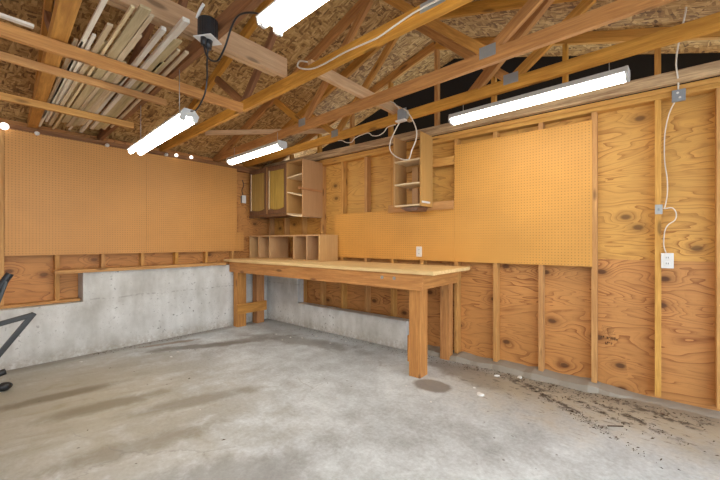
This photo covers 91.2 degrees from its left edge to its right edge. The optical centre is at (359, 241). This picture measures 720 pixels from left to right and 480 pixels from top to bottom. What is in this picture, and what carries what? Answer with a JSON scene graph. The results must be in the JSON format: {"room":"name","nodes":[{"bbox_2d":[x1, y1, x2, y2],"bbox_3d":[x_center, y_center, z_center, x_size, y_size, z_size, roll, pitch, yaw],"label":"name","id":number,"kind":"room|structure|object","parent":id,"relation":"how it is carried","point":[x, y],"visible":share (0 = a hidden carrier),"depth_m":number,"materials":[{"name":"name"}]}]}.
{"room":"garage workshop","nodes":[
{"label":"garage workshop","id":0,"kind":"room"},
{"bbox_2d":[0,264,266,370],"bbox_3d":[-2.952,0.780,4.007,0.208,0.890,4.600,0,0,40],"label":"wall","id":1,"kind":"structure","parent":0,"point":[115,309],"depth_m":4.10,"materials":[{"name":"concrete"}]},
{"bbox_2d":[0,297,79,308],"bbox_3d":[-3.747,0.634,3.118,0.110,0.028,2.017,0,0,40],"label":"plate","id":2,"kind":"object","parent":1,"relation":"on","point":[24,304],"visible":1,"depth_m":3.60,"materials":[{"name":"brown wood"}]},
{"bbox_2d":[0,130,3,305],"bbox_3d":[-3.502,-0.230,3.437,0.086,1.698,0.038,0,0,40],"label":"stud","id":3,"kind":"object","parent":2,"relation":"on","point":[1,131],"visible":1,"depth_m":3.42,"materials":[{"name":"brown wood"}]},
{"bbox_2d":[9,128,33,132],"bbox_3d":[-3.284,-1.099,3.423,0.050,0.037,0.168,0,0,40],"label":"plate","id":4,"kind":"object","parent":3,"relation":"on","point":[9,128],"depth_m":3.52,"materials":[{"name":"brown wood"}]},
{"bbox_2d":[0,122,8,129],"bbox_3d":[-3.426,-1.110,3.393,0.085,0.068,0.068,0,0,40],"label":"light bulb","id":5,"kind":"object","parent":4,"relation":"attached to","point":[4,126],"visible":1,"depth_m":3.37,"materials":[{"name":"white plastic"}]},
{"bbox_2d":[40,133,126,148],"bbox_3d":[-2.962,-1.099,3.814,0.050,0.037,0.745,0,0,40],"label":"plate","id":6,"kind":"object","parent":3,"relation":"on","point":[40,133],"depth_m":3.88,"materials":[{"name":"brown wood"}]},
{"bbox_2d":[7,123,129,148],"bbox_3d":[-3.065,-1.139,3.786,0.165,0.037,1.038,0,0,40],"label":"plate","id":7,"kind":"object","parent":6,"relation":"on","point":[99,141],"depth_m":3.78,"materials":[{"name":"brown wood"}]},
{"bbox_2d":[147,150,256,170],"bbox_3d":[-2.123,-1.139,4.924,0.165,0.037,1.507,0,0,40],"label":"plate","id":8,"kind":"object","parent":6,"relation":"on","point":[150,151],"depth_m":4.94,"materials":[{"name":"brown wood"}]},
{"bbox_2d":[263,27,719,167],"bbox_3d":[0.799,-1.671,3.859,6.160,1.016,0.065,0,0,40],"label":"frame","id":9,"kind":"object","parent":8,"relation":"on","point":[658,80],"visible":0.59,"depth_m":3.09,"materials":[{"name":"brown wood"}]},
{"bbox_2d":[145,152,250,173],"bbox_3d":[-2.166,-1.099,4.920,0.235,0.037,1.553,0,0,40],"label":"plate","id":10,"kind":"object","parent":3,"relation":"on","point":[243,170],"depth_m":5.12,"materials":[{"name":"brown wood"}]},
{"bbox_2d":[53,255,59,299],"bbox_3d":[-3.236,-0.230,3.759,0.086,1.698,0.038,0,0,40],"label":"stud","id":11,"kind":"object","parent":2,"relation":"on","point":[56,258],"visible":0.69,"depth_m":3.74,"materials":[{"name":"brown wood"}]},
{"bbox_2d":[99,254,104,267],"bbox_3d":[-2.977,-0.373,4.072,0.086,1.412,0.038,0,0,40],"label":"stud","id":12,"kind":"object","parent":1,"relation":"on","point":[101,256],"visible":0.24,"depth_m":4.04,"materials":[{"name":"brown wood"}]},
{"bbox_2d":[4,129,145,255],"bbox_3d":[-3.055,-0.481,3.900,0.007,1.243,1.244,0,0,40],"label":"pegboard","id":13,"kind":"object","parent":12,"relation":"attached to","point":[62,196],"visible":0.86,"depth_m":3.81,"materials":[{"name":"wood"}]},
{"bbox_2d":[52,262,225,273],"bbox_3d":[-2.572,0.315,4.367,0.155,0.037,1.880,0,0,40],"label":"board","id":14,"kind":"object","parent":1,"relation":"on","point":[105,269],"visible":1,"depth_m":4.15,"materials":[{"name":"brown wood"}]},
{"bbox_2d":[139,253,144,265],"bbox_3d":[-2.717,-0.373,4.385,0.086,1.412,0.038,0,0,40],"label":"stud","id":15,"kind":"object","parent":1,"relation":"on","point":[141,255],"visible":0.16,"depth_m":4.36,"materials":[{"name":"brown wood"}]},
{"bbox_2d":[173,252,177,263],"bbox_3d":[-2.459,-0.373,4.698,0.086,1.412,0.038,0,0,40],"label":"stud","id":16,"kind":"object","parent":1,"relation":"on","point":[175,254],"visible":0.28,"depth_m":4.67,"materials":[{"name":"brown wood"}]},
{"bbox_2d":[203,252,207,262],"bbox_3d":[-2.199,-0.373,5.012,0.086,1.412,0.038,0,0,40],"label":"stud","id":17,"kind":"object","parent":1,"relation":"on","point":[205,254],"visible":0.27,"depth_m":4.99,"materials":[{"name":"brown wood"}]},
{"bbox_2d":[146,153,236,252],"bbox_3d":[-2.263,-0.481,4.858,0.007,1.243,1.239,0,0,40],"label":"pegboard","id":18,"kind":"object","parent":17,"relation":"attached to","point":[191,206],"visible":1,"depth_m":4.78,"materials":[{"name":"wood"}]},
{"bbox_2d":[237,232,243,250],"bbox_3d":[-1.829,-0.003,5.383,0.005,0.285,0.118,0,0,40],"label":"pegboard","id":19,"kind":"object","parent":18,"relation":"attached to","point":[240,235],"visible":1,"depth_m":5.38,"materials":[{"name":"wood"}]},
{"bbox_2d":[229,251,233,263],"bbox_3d":[-1.940,-0.373,5.324,0.086,1.412,0.038,0,0,40],"label":"stud","id":20,"kind":"object","parent":1,"relation":"on","point":[231,253],"visible":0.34,"depth_m":5.30,"materials":[{"name":"brown wood"}]},
{"bbox_2d":[0,118,268,303],"bbox_3d":[-3.616,0.005,3.382,0.016,2.440,6.590,0,0,40],"label":"wall","id":21,"kind":"structure","parent":0,"point":[32,280],"depth_m":3.95,"materials":[{"name":"wood"}]},
{"bbox_2d":[241,180,245,202],"bbox_3d":[-1.821,-0.781,5.498,0.049,0.362,0.068,0,0,40],"label":"switch box","id":22,"kind":"object","parent":21,"relation":"attached to","point":[243,197],"visible":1,"depth_m":5.49,"materials":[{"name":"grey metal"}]},
{"bbox_2d":[267,276,408,349],"bbox_3d":[-0.442,0.780,4.837,2.599,0.890,0.119,0,0,40],"label":"wall","id":23,"kind":"structure","parent":0,"point":[285,303],"depth_m":4.73,"materials":[{"name":"concrete"}]},
{"bbox_2d":[0,318,719,479],"bbox_3d":[-0.110,1.285,0.487,9.100,0.120,6.600,0,0,40],"label":"floor","id":24,"kind":"structure","parent":0,"point":[273,405],"depth_m":2.38,"materials":[{"name":"concrete"}]},
{"bbox_2d":[0,272,36,390],"bbox_3d":[-3.049,0.737,2.812,0.191,0.973,0.682,0,0,40],"label":"frame","id":25,"kind":"object","parent":24,"relation":"on","point":[27,318],"visible":1,"depth_m":2.90,"materials":[{"name":"black metal"}]},
{"bbox_2d":[224,258,469,378],"bbox_3d":[-0.437,0.740,4.384,3.403,0.970,0.788,0,0,40],"label":"workbench","id":26,"kind":"object","parent":24,"relation":"on","point":[415,278],"visible":0.99,"depth_m":3.65,"materials":[{"name":"brown wood"}]},
{"bbox_2d":[249,234,337,261],"bbox_3d":[-1.013,0.081,5.128,1.570,0.347,0.340,0,0,40],"label":"cubby shelf","id":27,"kind":"object","parent":26,"relation":"on","point":[317,247],"visible":0.99,"depth_m":4.91,"materials":[{"name":"wood"}]},
{"bbox_2d":[87,328,718,470],"bbox_3d":[-0.317,1.221,2.874,5.268,0.006,2.805,0,0,40],"label":"leaf litter","id":28,"kind":"object","parent":24,"relation":"on","point":[667,414],"visible":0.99,"depth_m":2.73,"materials":[{"name":"plant"}]},
{"bbox_2d":[427,345,719,418],"bbox_3d":[2.242,1.196,2.670,4.260,0.059,0.213,0,0,40],"label":"kerb","id":29,"kind":"object","parent":24,"relation":"on","point":[584,384],"visible":0.88,"depth_m":3.05,"materials":[{"name":"concrete"}]},
{"bbox_2d":[420,260,426,264],"bbox_3d":[0.725,0.048,4.007,0.038,2.254,0.088,0,0,40],"label":"stud","id":30,"kind":"object","parent":29,"relation":"on","point":[424,262],"visible":0.1,"depth_m":3.98,"materials":[{"name":"brown wood"}]},
{"bbox_2d":[390,156,453,173],"bbox_3d":[0.678,-0.860,3.973,0.808,0.090,0.020,0,0,40],"label":"board","id":31,"kind":"object","parent":30,"relation":"attached to","point":[444,161],"visible":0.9,"depth_m":3.79,"materials":[{"name":"brown wood"}]},
{"bbox_2d":[454,139,460,353],"bbox_3d":[1.038,0.048,3.747,0.038,2.254,0.088,0,0,40],"label":"stud","id":32,"kind":"object","parent":29,"relation":"on","point":[457,286],"visible":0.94,"depth_m":3.72,"materials":[{"name":"brown wood"}]},
{"bbox_2d":[493,131,499,361],"bbox_3d":[1.351,0.048,3.488,0.038,2.254,0.088,0,0,40],"label":"stud","id":33,"kind":"object","parent":29,"relation":"on","point":[496,266],"visible":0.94,"depth_m":3.46,"materials":[{"name":"brown wood"}]},
{"bbox_2d":[454,120,591,266],"bbox_3d":[1.467,-0.403,3.329,1.220,1.224,0.008,0,0,40],"label":"pegboard","id":34,"kind":"object","parent":33,"relation":"attached to","point":[526,197],"visible":1,"depth_m":3.26,"materials":[{"name":"wood"}]},
{"bbox_2d":[686,82,719,96],"bbox_3d":[2.441,-1.099,2.513,0.176,0.037,0.199,0,0,40],"label":"plate","id":35,"kind":"object","parent":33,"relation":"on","point":[699,90],"depth_m":2.54,"materials":[{"name":"brown wood"}]},
{"bbox_2d":[672,88,685,102],"bbox_3d":[2.342,-1.075,2.590,0.076,0.084,0.030,0,0,40],"label":"junction box","id":36,"kind":"object","parent":35,"relation":"attached to","point":[678,95],"visible":1,"depth_m":2.58,"materials":[{"name":"grey metal"}]},
{"bbox_2d":[663,102,676,252],"bbox_3d":[2.321,-0.474,2.642,0.042,1.117,0.077,0,0,-37],"label":"cable","id":37,"kind":"object","parent":36,"relation":"hanging from","point":[674,102],"visible":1,"depth_m":2.66,"materials":[{"name":"plastic"}]},
{"bbox_2d":[538,122,544,371],"bbox_3d":[1.665,0.048,3.229,0.038,2.254,0.088,0,0,40],"label":"stud","id":38,"kind":"object","parent":29,"relation":"on","point":[541,268],"visible":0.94,"depth_m":3.20,"materials":[{"name":"brown wood"}]},
{"bbox_2d":[591,112,597,382],"bbox_3d":[1.978,0.048,2.970,0.038,2.254,0.088,0,0,40],"label":"stud","id":39,"kind":"object","parent":29,"relation":"on","point":[594,116],"visible":0.99,"depth_m":2.94,"materials":[{"name":"brown wood"}]},
{"bbox_2d":[607,425,623,426],"bbox_3d":[1.690,1.220,2.333,0.100,0.006,0.006,0,0,3],"label":"splinter","id":40,"kind":"object","parent":24,"relation":"on","point":[607,425],"visible":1,"depth_m":2.33,"materials":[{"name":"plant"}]},
{"bbox_2d":[0,0,719,167],"bbox_3d":[-1.042,-1.646,1.556,7.100,1.137,6.860,0,0,40],"label":"ceiling","id":41,"kind":"structure","parent":0,"point":[296,42],"depth_m":3.39,"materials":[{"name":"wood"}]},
{"bbox_2d":[27,0,81,128],"bbox_3d":[-1.148,-1.670,1.460,6.241,1.017,0.077,0,0,44],"label":"roof truss","id":42,"kind":"object","parent":41,"relation":"attached to","point":[57,25],"visible":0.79,"depth_m":2.30,"materials":[{"name":"brown wood"}]},
{"bbox_2d":[0,12,33,28],"bbox_3d":[-2.070,-1.166,1.550,0.030,0.016,0.940,0,0,40],"label":"board","id":43,"kind":"object","parent":42,"relation":"attached to","point":[3,16],"visible":1,"depth_m":1.85,"materials":[{"name":"wood"}]},
{"bbox_2d":[0,51,165,105],"bbox_3d":[-2.159,-1.133,2.183,0.034,0.046,1.800,0,0,40],"label":"board","id":44,"kind":"object","parent":42,"relation":"attached to","point":[10,58],"visible":1,"depth_m":2.42,"materials":[{"name":"brown wood"}]},
{"bbox_2d":[76,74,121,125],"bbox_3d":[-2.200,-1.169,2.949,1.703,0.014,0.032,0,0,43],"label":"trim strip","id":45,"kind":"object","parent":44,"relation":"on","point":[118,77],"visible":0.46,"depth_m":2.88,"materials":[{"name":"wood"}]},
{"bbox_2d":[81,76,125,124],"bbox_3d":[-2.198,-1.169,2.983,1.542,0.014,0.023,0,0,43],"label":"trim strip","id":46,"kind":"object","parent":44,"relation":"on","point":[122,78],"visible":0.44,"depth_m":2.89,"materials":[{"name":"wood"}]},
{"bbox_2d":[80,25,165,132],"bbox_3d":[-2.022,-1.173,2.843,2.617,0.022,0.026,0,0,44],"label":"trim strip","id":47,"kind":"object","parent":44,"relation":"on","point":[160,32],"visible":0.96,"depth_m":2.20,"materials":[{"name":"wood"}]},
{"bbox_2d":[94,38,181,129],"bbox_3d":[-1.893,-1.167,2.842,2.336,0.010,0.046,0,0,44],"label":"trim strip","id":48,"kind":"object","parent":44,"relation":"on","point":[175,43],"visible":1,"depth_m":2.35,"materials":[{"name":"wood"}]},
{"bbox_2d":[0,21,242,112],"bbox_3d":[-1.703,-1.120,2.091,0.036,0.072,2.240,0,0,40],"label":"board","id":49,"kind":"object","parent":42,"relation":"attached to","point":[10,32],"visible":1,"depth_m":2.21,"materials":[{"name":"brown wood"}]},
{"bbox_2d":[42,41,82,117],"bbox_3d":[-2.292,-1.169,2.676,1.857,0.014,0.015,0,0,43],"label":"trim strip","id":50,"kind":"object","parent":49,"relation":"on","point":[69,66],"visible":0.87,"depth_m":2.57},
{"bbox_2d":[45,33,95,121],"bbox_3d":[-2.271,-1.169,2.703,2.099,0.014,0.020,0,0,43],"label":"trim strip","id":51,"kind":"object","parent":49,"relation":"on","point":[92,37],"visible":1,"depth_m":2.52,"materials":[{"name":"wood"}]},
{"bbox_2d":[38,0,107,126],"bbox_3d":[-2.146,-1.176,2.551,2.975,0.028,0.084,0,0,43],"label":"trim strip","id":52,"kind":"object","parent":49,"relation":"on","point":[102,3],"depth_m":2.27,"materials":[{"name":"wood"}]},
{"bbox_2d":[48,22,112,125],"bbox_3d":[-2.233,-1.176,2.705,2.402,0.028,0.050,0,0,43],"label":"trim strip","id":53,"kind":"object","parent":49,"relation":"on","point":[108,26],"depth_m":2.41,"materials":[{"name":"wood"}]},
{"bbox_2d":[52,4,134,128],"bbox_3d":[-2.150,-1.176,2.696,2.784,0.028,0.057,0,0,43],"label":"trim strip","id":54,"kind":"object","parent":49,"relation":"on","point":[131,8],"depth_m":2.18,"materials":[{"name":"wood"}]},
{"bbox_2d":[72,61,125,125],"bbox_3d":[-2.213,-1.169,2.917,1.843,0.014,0.037,0,0,43],"label":"trim strip","id":55,"kind":"object","parent":49,"relation":"on","point":[100,91],"visible":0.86,"depth_m":2.84,"materials":[{"name":"wood"}]},
{"bbox_2d":[69,34,141,126],"bbox_3d":[-2.091,-1.169,2.782,2.324,0.014,0.013,0,0,43],"label":"trim strip","id":56,"kind":"object","parent":49,"relation":"on","point":[140,36],"visible":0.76,"depth_m":2.22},
{"bbox_2d":[62,4,150,122],"bbox_3d":[-2.004,-1.176,2.621,2.544,0.028,0.057,0,0,43],"label":"trim strip","id":57,"kind":"object","parent":49,"relation":"on","point":[142,12],"depth_m":2.10,"materials":[{"name":"wood"}]},
{"bbox_2d":[67,13,153,125],"bbox_3d":[-2.004,-1.169,2.680,2.540,0.014,0.024,0,0,43],"label":"trim strip","id":58,"kind":"object","parent":49,"relation":"on","point":[150,17],"visible":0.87,"depth_m":2.15,"materials":[{"name":"wood"}]},
{"bbox_2d":[90,17,189,129],"bbox_3d":[-1.844,-1.173,2.752,2.567,0.022,0.038,0,0,44],"label":"trim strip","id":59,"kind":"object","parent":49,"relation":"on","point":[183,22],"visible":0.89,"depth_m":2.18,"materials":[{"name":"wood"}]},
{"bbox_2d":[110,50,188,127],"bbox_3d":[-1.800,-1.169,2.883,2.046,0.014,0.022,0,0,44],"label":"trim strip","id":60,"kind":"object","parent":49,"relation":"on","point":[185,53],"visible":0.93,"depth_m":2.46,"materials":[{"name":"wood"}]},
{"bbox_2d":[99,0,276,76],"bbox_3d":[-1.289,-1.308,1.878,0.038,0.115,2.040,0,0,40],"label":"board","id":61,"kind":"object","parent":42,"relation":"on","point":[109,2],"visible":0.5,"depth_m":2.18,"materials":[{"name":"wood"}]},
{"bbox_2d":[110,0,286,77],"bbox_3d":[-1.235,-1.318,1.872,0.038,0.135,2.100,0,0,40],"label":"board","id":62,"kind":"object","parent":42,"relation":"on","point":[166,12],"visible":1,"depth_m":2.30,"materials":[{"name":"wood"}]},
{"bbox_2d":[97,0,263,140],"bbox_3d":[-0.748,-1.670,1.943,6.233,1.017,0.041,0,0,43],"label":"roof truss","id":63,"kind":"object","parent":41,"relation":"attached to","point":[225,19],"visible":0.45,"depth_m":2.31,"materials":[{"name":"brown wood"}]},
{"bbox_2d":[0,92,133,128],"bbox_3d":[-2.789,-1.127,2.723,0.036,0.056,1.830,0,0,40],"label":"board","id":64,"kind":"object","parent":63,"relation":"attached to","point":[6,97],"visible":1,"depth_m":3.01,"materials":[{"name":"brown wood"}]},
{"bbox_2d":[101,62,164,128],"bbox_3d":[-1.964,-1.167,2.952,1.906,0.010,0.032,0,0,44],"label":"trim strip","id":65,"kind":"object","parent":64,"relation":"on","point":[155,71],"visible":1,"depth_m":2.88,"materials":[{"name":"wood"}]},
{"bbox_2d":[104,49,179,129],"bbox_3d":[-1.898,-1.181,2.929,2.177,0.014,0.020,0,0,44],"label":"trim strip","id":66,"kind":"object","parent":64,"relation":"on","point":[175,53],"visible":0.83,"depth_m":2.40,"materials":[{"name":"wood"}]},
{"bbox_2d":[127,70,198,155],"bbox_3d":[-1.541,-0.963,2.687,1.262,0.390,0.125,0,0,44],"label":"strip light","id":67,"kind":"object","parent":63,"relation":"hanging from","point":[184,118],"visible":0.98,"depth_m":2.53,"materials":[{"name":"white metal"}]},
{"bbox_2d":[193,3,221,50],"bbox_3d":[-0.827,-1.149,1.904,0.104,0.209,0.121,0,0,11],"label":"outlet box","id":68,"kind":"object","parent":63,"relation":"attached to","point":[207,26],"visible":0.98,"depth_m":1.87,"materials":[{"name":"black plastic"}]},
{"bbox_2d":[190,49,208,111],"bbox_3d":[-0.938,-0.920,2.076,0.031,0.259,0.405,0,0,-38],"label":"power cord","id":69,"kind":"object","parent":68,"relation":"hanging from","point":[201,101],"visible":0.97,"depth_m":2.01,"materials":[{"name":"black plastic"}]},
{"bbox_2d":[203,11,258,61],"bbox_3d":[-0.633,-1.024,1.755,0.481,0.164,0.028,0,0,34],"label":"power cord","id":70,"kind":"object","parent":68,"relation":"hanging from","point":[247,12],"visible":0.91,"depth_m":1.77,"materials":[{"name":"black plastic"}]},
{"bbox_2d":[255,0,327,36],"bbox_3d":[0.046,-1.058,1.185,1.260,0.200,0.150,0,0,43],"label":"strip light","id":71,"kind":"object","parent":63,"relation":"hanging from","point":[280,15],"visible":1,"depth_m":1.52,"materials":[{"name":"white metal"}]},
{"bbox_2d":[260,19,267,28],"bbox_3d":[-0.430,-0.978,1.581,0.018,0.040,0.040,0,0,43],"label":"socket","id":72,"kind":"object","parent":71,"relation":"attached to","point":[263,25],"depth_m":1.57,"materials":[{"name":"white plastic"}]},
{"bbox_2d":[273,27,279,35],"bbox_3d":[-0.381,-0.978,1.633,0.018,0.040,0.040,0,0,43],"label":"socket","id":73,"kind":"object","parent":71,"relation":"attached to","point":[276,31],"depth_m":1.62,"materials":[{"name":"white plastic"}]},
{"bbox_2d":[205,128,348,134],"bbox_3d":[-1.014,-1.403,4.492,1.884,0.060,0.021,-2,0,-2],"label":"diagonal brace","id":74,"kind":"object","parent":41,"relation":"attached to","point":[320,130],"visible":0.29,"depth_m":4.47,"materials":[{"name":"wood"}]},
{"bbox_2d":[159,0,472,151],"bbox_3d":[-0.312,-1.670,2.470,6.230,1.017,0.045,0,0,43],"label":"roof truss","id":75,"kind":"object","parent":41,"relation":"attached to","point":[440,8],"visible":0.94,"depth_m":2.67,"materials":[{"name":"brown wood"}]},
{"bbox_2d":[297,0,439,69],"bbox_3d":[0.118,-1.237,2.033,1.523,0.115,0.032,0,0,42],"label":"cable","id":76,"kind":"object","parent":75,"relation":"attached to","point":[435,1],"visible":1,"depth_m":2.08,"materials":[{"name":"plastic"}]},
{"bbox_2d":[213,0,675,161],"bbox_3d":[0.127,-1.670,3.000,6.235,1.017,0.046,0,0,44],"label":"roof truss","id":77,"kind":"object","parent":41,"relation":"attached to","point":[498,50],"visible":0.97,"depth_m":2.54,"materials":[{"name":"brown wood"}]},
{"bbox_2d":[226,132,286,164],"bbox_3d":[-1.219,-1.063,4.059,1.138,0.190,0.110,0,0,43],"label":"strip light","id":78,"kind":"object","parent":77,"relation":"hanging from","point":[277,145],"visible":1,"depth_m":3.93,"materials":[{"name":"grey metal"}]},
{"bbox_2d":[228,144,280,164],"bbox_3d":[-1.218,-0.991,4.058,1.098,0.038,0.103,0,0,43],"label":"diffuser","id":79,"kind":"object","parent":78,"relation":"attached to","point":[269,148],"depth_m":3.98,"materials":[{"name":"white"}]},
{"bbox_2d":[243,0,719,166],"bbox_3d":[0.442,-1.670,3.381,6.235,1.017,0.047,0,0,44],"label":"roof truss","id":80,"kind":"object","parent":41,"relation":"attached to","point":[702,26],"visible":0.74,"depth_m":2.76,"materials":[{"name":"brown wood"}]},
{"bbox_2d":[308,59,411,121],"bbox_3d":[0.079,-1.297,3.147,0.038,0.090,1.420,0,0,40],"label":"board","id":81,"kind":"object","parent":80,"relation":"on","point":[331,77],"visible":0.46,"depth_m":2.94,"materials":[{"name":"wood"}]},
{"bbox_2d":[338,124,395,142],"bbox_3d":[0.049,-1.127,3.761,0.832,0.076,0.009,0,0,44],"label":"cable","id":82,"kind":"object","parent":80,"relation":"hanging from","point":[394,124],"visible":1,"depth_m":3.75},
{"bbox_2d":[395,108,408,122],"bbox_3d":[0.400,-1.196,3.334,0.115,0.127,0.072,0,0,40],"label":"junction box","id":83,"kind":"object","parent":80,"relation":"attached to","point":[402,115],"visible":0.98,"depth_m":3.32,"materials":[{"name":"metal"}]},
{"bbox_2d":[389,108,416,159],"bbox_3d":[0.401,-1.000,3.297,0.309,0.494,0.026,0,0,42],"label":"cable","id":84,"kind":"object","parent":83,"relation":"hanging from","point":[403,108],"visible":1,"depth_m":3.26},
{"bbox_2d":[468,0,553,90],"bbox_3d":[1.101,-1.438,2.586,0.040,0.493,0.878,0,0,-24],"label":"diagonal brace","id":85,"kind":"object","parent":80,"relation":"attached to","point":[489,72],"visible":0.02,"depth_m":2.49,"materials":[{"name":"brown wood"}]},
{"bbox_2d":[448,63,629,125],"bbox_3d":[1.242,-1.083,2.633,1.229,0.150,0.122,0,0,43],"label":"strip light","id":86,"kind":"object","parent":80,"relation":"hanging from","point":[622,74],"visible":1,"depth_m":2.50,"materials":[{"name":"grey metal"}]},
{"bbox_2d":[675,7,686,89],"bbox_3d":[2.247,-1.347,2.484,0.043,0.458,0.301,0,0,34],"label":"cable","id":87,"kind":"object","parent":41,"relation":"hanging from","point":[677,49],"visible":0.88,"depth_m":2.47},
{"bbox_2d":[275,92,719,410],"bbox_3d":[1.220,0.033,3.666,7.105,2.385,0.019,0,0,40],"label":"wall","id":88,"kind":"structure","parent":0,"point":[626,137],"depth_m":2.90,"materials":[{"name":"wood"}]},
{"bbox_2d":[269,218,274,234],"bbox_3d":[-1.455,0.048,5.810,0.038,2.254,0.088,0,0,40],"label":"stud","id":89,"kind":"object","parent":88,"relation":"attached to","point":[271,221],"visible":0.02,"depth_m":5.80,"materials":[{"name":"brown wood"}]},
{"bbox_2d":[284,217,289,256],"bbox_3d":[-1.153,0.048,5.561,0.038,2.254,0.088,0,0,40],"label":"stud","id":90,"kind":"object","parent":88,"relation":"attached to","point":[286,220],"visible":0.04,"depth_m":5.56,"materials":[{"name":"brown wood"}]},
{"bbox_2d":[249,163,296,218],"bbox_3d":[-1.266,-0.734,5.344,0.905,0.742,0.360,0,0,40],"label":"upper cabinet","id":91,"kind":"object","parent":90,"relation":"attached to","point":[268,184],"visible":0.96,"depth_m":5.18,"materials":[{"name":"brown wood"}]},
{"bbox_2d":[301,217,306,301],"bbox_3d":[-0.841,0.048,5.302,0.038,2.254,0.088,0,0,40],"label":"stud","id":92,"kind":"object","parent":88,"relation":"attached to","point":[303,219],"visible":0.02,"depth_m":5.28,"materials":[{"name":"brown wood"}]},
{"bbox_2d":[320,166,325,305],"bbox_3d":[-0.527,0.048,5.043,0.038,2.254,0.088,0,0,40],"label":"stud","id":93,"kind":"object","parent":88,"relation":"attached to","point":[322,220],"visible":0.33,"depth_m":5.02,"materials":[{"name":"brown wood"}]},
{"bbox_2d":[286,159,322,217],"bbox_3d":[-0.779,-0.724,4.948,0.344,0.773,0.371,0,0,40],"label":"open shelf unit","id":94,"kind":"object","parent":93,"relation":"attached to","point":[305,173],"visible":1,"depth_m":4.91,"materials":[{"name":"brown wood"}]},
{"bbox_2d":[341,162,346,308],"bbox_3d":[-0.214,0.048,4.784,0.038,2.254,0.088,0,0,40],"label":"stud","id":95,"kind":"object","parent":88,"relation":"attached to","point":[343,164],"visible":0.49,"depth_m":4.76,"materials":[{"name":"brown wood"}]},
{"bbox_2d":[323,149,392,165],"bbox_3d":[-0.057,-1.099,4.578,1.245,0.037,0.200,0,0,40],"label":"plate","id":96,"kind":"object","parent":88,"relation":"on","point":[385,152],"depth_m":4.58,"materials":[{"name":"brown wood"}]},
{"bbox_2d":[364,157,370,312],"bbox_3d":[0.099,0.048,4.524,0.038,2.254,0.088,0,0,40],"label":"stud","id":97,"kind":"object","parent":88,"relation":"attached to","point":[367,161],"visible":0.49,"depth_m":4.50,"materials":[{"name":"brown wood"}]},
{"bbox_2d":[391,152,396,316],"bbox_3d":[0.412,0.048,4.266,0.038,2.254,0.088,0,0,40],"label":"stud","id":98,"kind":"object","parent":88,"relation":"attached to","point":[393,290],"visible":0.17,"depth_m":4.24,"materials":[{"name":"brown wood"}]},
{"bbox_2d":[335,209,453,260],"bbox_3d":[0.325,-0.083,4.274,1.741,0.584,0.007,0,0,40],"label":"pegboard","id":99,"kind":"object","parent":98,"relation":"attached to","point":[378,234],"visible":0.79,"depth_m":4.17,"materials":[{"name":"wood"}]},
{"bbox_2d":[416,247,421,256],"bbox_3d":[0.666,0.112,3.981,0.072,0.114,0.008,0,0,40],"label":"wall outlet","id":100,"kind":"object","parent":99,"relation":"attached to","point":[418,249],"visible":1,"depth_m":3.98,"materials":[{"name":"white plastic"}]},
{"bbox_2d":[388,200,453,212],"bbox_3d":[0.663,-0.390,3.972,0.828,0.090,0.024,0,0,40],"label":"board","id":101,"kind":"object","parent":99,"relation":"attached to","point":[439,205],"visible":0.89,"depth_m":3.82,"materials":[{"name":"brown wood"}]},
{"bbox_2d":[393,131,432,211],"bbox_3d":[0.583,-0.738,3.858,0.359,0.815,0.249,0,0,40],"label":"shelf unit","id":102,"kind":"object","parent":101,"relation":"attached to","point":[425,162],"visible":0.99,"depth_m":3.83,"materials":[{"name":"brown wood"}]},
{"bbox_2d":[401,207,426,211],"bbox_3d":[0.590,-0.350,3.866,0.230,0.040,0.200,0,0,40],"label":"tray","id":103,"kind":"object","parent":102,"relation":"on","point":[411,209],"depth_m":3.79,"materials":[{"name":"brown wood"}]},
{"bbox_2d":[412,188,419,203],"bbox_3d":[0.627,-0.492,3.907,0.075,0.190,0.070,0,0,40],"label":"board","id":104,"kind":"object","parent":102,"relation":"on","point":[416,191],"visible":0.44,"depth_m":3.88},
{"bbox_2d":[412,167,419,181],"bbox_3d":[0.627,-0.722,3.907,0.075,0.190,0.070,0,0,40],"label":"board","id":105,"kind":"object","parent":102,"relation":"on","point":[415,171],"visible":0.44,"depth_m":3.88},
{"bbox_2d":[433,92,671,145],"bbox_3d":[1.543,-1.099,3.254,2.004,0.037,0.201,0,0,40],"label":"plate","id":106,"kind":"object","parent":88,"relation":"on","point":[664,97],"depth_m":3.09,"materials":[{"name":"brown wood"}]},
{"bbox_2d":[316,76,719,162],"bbox_3d":[0.823,-1.139,3.926,6.128,0.037,0.088,0,0,40],"label":"plate","id":107,"kind":"object","parent":106,"relation":"on","point":[716,79],"visible":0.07,"depth_m":3.09,"materials":[{"name":"brown wood"}]},
{"bbox_2d":[655,99,660,396],"bbox_3d":[2.291,0.048,2.711,0.038,2.254,0.088,0,0,40],"label":"stud","id":108,"kind":"object","parent":88,"relation":"attached to","point":[657,102],"visible":1,"depth_m":2.67,"materials":[{"name":"brown wood"}]},
{"bbox_2d":[655,204,662,213],"bbox_3d":[2.262,-0.245,2.669,0.044,0.072,0.012,0,0,40],"label":"switch plate","id":109,"kind":"object","parent":108,"relation":"attached to","point":[658,208],"visible":1,"depth_m":2.67,"materials":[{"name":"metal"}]},
{"bbox_2d":[661,253,673,267],"bbox_3d":[2.324,0.142,2.667,0.072,0.114,0.088,0,0,40],"label":"wall outlet","id":110,"kind":"object","parent":108,"relation":"attached to","point":[667,259],"visible":1,"depth_m":2.63,"materials":[{"name":"white plastic"}]},
{"bbox_2d":[715,88,719,408],"bbox_3d":[2.548,0.048,2.498,0.038,2.254,0.088,0,0,40],"label":"stud","id":111,"kind":"object","parent":88,"relation":"attached to","point":[717,92],"visible":1,"depth_m":2.47,"materials":[{"name":"brown wood"}]},
{"bbox_2d":[315,53,719,160],"bbox_3d":[1.431,-1.875,3.956,7.150,1.800,0.010,0,0,40],"label":"wall","id":112,"kind":"structure","parent":0,"point":[640,65],"depth_m":3.83,"materials":[{"name":"black fabric"}]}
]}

